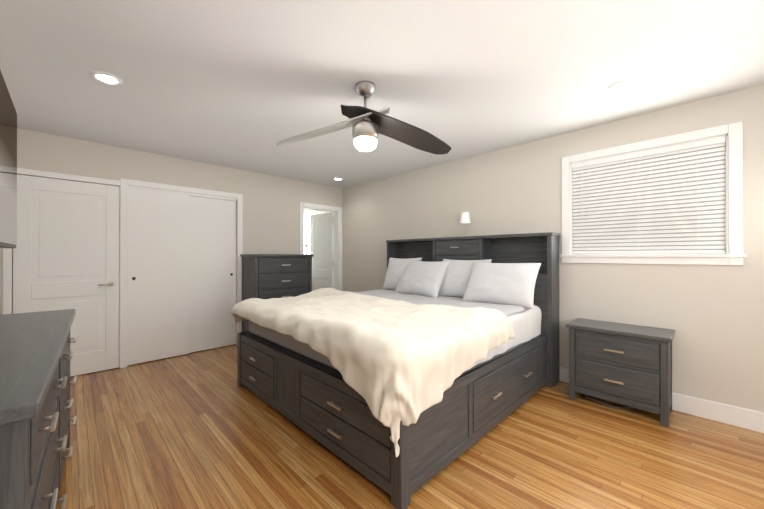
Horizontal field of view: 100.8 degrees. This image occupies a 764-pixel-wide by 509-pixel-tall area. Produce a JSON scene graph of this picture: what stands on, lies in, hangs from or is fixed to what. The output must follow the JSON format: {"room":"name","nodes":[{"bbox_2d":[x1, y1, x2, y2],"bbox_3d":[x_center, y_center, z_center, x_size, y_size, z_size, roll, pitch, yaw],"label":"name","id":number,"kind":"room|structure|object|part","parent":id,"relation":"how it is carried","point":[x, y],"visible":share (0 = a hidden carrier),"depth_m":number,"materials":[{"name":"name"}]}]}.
{"room":"bedroom","nodes":[
{"label":"bedroom","id":0,"kind":"room"},
{"bbox_2d":[0,128,342,366],"bbox_3d":[-2.173,0.036,4.317,4.200,2.440,0.170,0,0,-45],"label":"wall","id":1,"kind":"structure","parent":0,"point":[270,214],"depth_m":4.08,"materials":[{"name":"beige paint"}]},
{"bbox_2d":[2,168,119,376],"bbox_3d":[-3.165,0.220,3.215,0.890,2.065,0.100,0,0,-45],"label":"door","id":2,"kind":"structure","parent":1,"relation":"attached to","point":[66,253],"depth_m":3.24,"materials":[{"name":"white wood"}]},
{"bbox_2d":[120,178,242,367],"bbox_3d":[-2.449,0.207,3.977,1.320,2.095,0.106,0,0,-45],"label":"sliding door","id":3,"kind":"structure","parent":1,"relation":"attached to","point":[177,273],"depth_m":3.87,"materials":[{"name":"white wood"}]},
{"bbox_2d":[299,202,341,290],"bbox_3d":[-1.058,0.212,5.379,0.850,2.095,0.150,0,0,-45],"label":"door frame","id":4,"kind":"structure","parent":1,"relation":"attached to","point":[320,237],"depth_m":5.33,"materials":[{"name":"white wood"}]},
{"bbox_2d":[304,209,328,214],"bbox_3d":[-1.488,0.044,6.544,2.300,2.440,0.120,0,0,-45],"label":"wall","id":5,"kind":"structure","parent":0,"point":[311,212],"depth_m":6.52,"materials":[{"name":"beige paint"}]},
{"bbox_2d":[0,0,763,187],"bbox_3d":[-0.121,-1.248,3.024,5.300,0.120,7.060,0,0,-45],"label":"ceiling","id":6,"kind":"structure","parent":0,"point":[247,85],"depth_m":2.04,"materials":[{"name":"white paint"}]},
{"bbox_2d":[89,71,123,85],"bbox_3d":[-1.860,-1.202,2.138,0.176,0.039,0.176,0,0,-45],"label":"recessed light","id":7,"kind":"object","parent":6,"relation":"in","point":[106,78],"visible":0.92,"depth_m":2.13,"materials":[{"name":"white plastic"}]},
{"bbox_2d":[277,81,450,154],"bbox_3d":[-0.117,-0.963,2.236,1.226,0.457,0.219,0,0,-5],"label":"fan","id":8,"kind":"object","parent":6,"relation":"hanging from","point":[366,124],"visible":1,"depth_m":2.20,"materials":[{"name":"black wood"}]},
{"bbox_2d":[607,78,637,91],"bbox_3d":[1.691,-1.202,2.225,0.176,0.039,0.176,0,0,-45],"label":"recessed light","id":9,"kind":"object","parent":6,"relation":"in","point":[622,85],"visible":0.94,"depth_m":2.22,"materials":[{"name":"white plastic"}]},
{"bbox_2d":[57,344,763,508],"bbox_3d":[-0.121,1.302,3.015,5.300,0.100,7.060,0,0,-45],"label":"floor","id":10,"kind":"structure","parent":0,"point":[202,429],"depth_m":1.94,"materials":[{"name":"brown wood"}]},
{"bbox_2d":[0,309,76,508],"bbox_3d":[-1.597,0.803,1.302,0.442,0.885,1.830,0,0,-42],"label":"dresser","id":11,"kind":"object","parent":10,"relation":"on","point":[36,356],"visible":1,"depth_m":1.02,"materials":[{"name":"grey wood"}]},
{"bbox_2d":[240,254,313,331],"bbox_3d":[-1.481,0.627,4.522,0.895,1.260,0.468,0,0,-45],"label":"chest","id":12,"kind":"object","parent":10,"relation":"on","point":[266,276],"visible":0.65,"depth_m":4.32,"materials":[{"name":"grey wood"}]},
{"bbox_2d":[231,212,559,508],"bbox_3d":[0.143,0.377,3.057,2.390,1.750,2.226,0,0,-45],"label":"bed","id":13,"kind":"object","parent":10,"relation":"on","point":[432,358],"visible":1,"depth_m":2.19,"materials":[{"name":"grey wood"}]},
{"bbox_2d":[231,287,515,457],"bbox_3d":[-0.247,0.678,2.670,1.308,0.604,2.236,0,0,-45],"label":"comforter","id":14,"kind":"object","parent":13,"relation":"on","point":[397,374],"depth_m":1.95,"materials":[{"name":"beige fabric"}]},
{"bbox_3d":[0.092,1.001,2.984,2.102,0.500,2.134,0,0,-45],"label":"frame","id":15,"kind":"part","parent":13,"relation":"part of","materials":[{"name":"grey wood"}]},
{"bbox_2d":[459,212,470,237],"bbox_3d":[0.988,-0.351,3.748,0.124,0.290,0.124,0,0,-45],"label":"lamp","id":16,"kind":"object","parent":13,"relation":"on","point":[465,218],"depth_m":3.71,"materials":[{"name":"silver metal"}]},
{"bbox_3d":[0.901,0.524,3.807,0.258,1.460,2.186,0,0,-45],"label":"headboard","id":17,"kind":"part","parent":13,"relation":"part of","materials":[{"name":"grey wood"}]},
{"bbox_2d":[566,318,674,427],"bbox_3d":[1.958,0.925,2.622,0.402,0.650,0.680,0,0,-45],"label":"nightstand","id":18,"kind":"object","parent":10,"relation":"on","point":[630,365],"visible":1,"depth_m":2.49,"materials":[{"name":"grey wood"}]},
{"bbox_2d":[343,85,763,412],"bbox_3d":[1.379,0.034,3.620,0.120,2.440,5.810,0,0,-45],"label":"wall","id":19,"kind":"structure","parent":0,"point":[712,316],"depth_m":2.83,"materials":[{"name":"beige paint"}]},
{"bbox_2d":[560,121,746,264],"bbox_3d":[2.227,-0.439,2.737,0.155,1.040,1.210,0,0,-45],"label":"window","id":20,"kind":"structure","parent":19,"relation":"in","point":[734,254],"depth_m":2.48,"materials":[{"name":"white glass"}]},
{"bbox_2d":[572,137,725,253],"bbox_3d":[2.216,-0.440,2.726,0.066,0.875,1.012,0,0,-45],"label":"window blinds","id":21,"kind":"object","parent":20,"relation":"attached to","point":[669,200],"visible":0.92,"depth_m":2.66,"materials":[{"name":"white plastic"}]},
{"bbox_2d":[560,367,763,432],"bbox_3d":[1.289,1.184,3.611,0.016,0.140,5.690,0,0,-45],"label":"baseboard","id":22,"kind":"structure","parent":19,"relation":"attached to","point":[729,414],"depth_m":2.36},
{"bbox_3d":[-1.527,0.024,0.756,0.120,2.440,5.810,0,0,-45],"label":"wall","id":23,"kind":"structure","parent":0,"visible":0},
{"bbox_2d":[0,70,16,247],"bbox_3d":[-1.614,-0.400,1.141,0.290,0.730,1.280,0,0,-45],"label":"tv","id":24,"kind":"object","parent":23,"relation":"attached to","point":[8,175],"visible":1,"depth_m":1.44,"materials":[{"name":"black plastic"}]}
]}

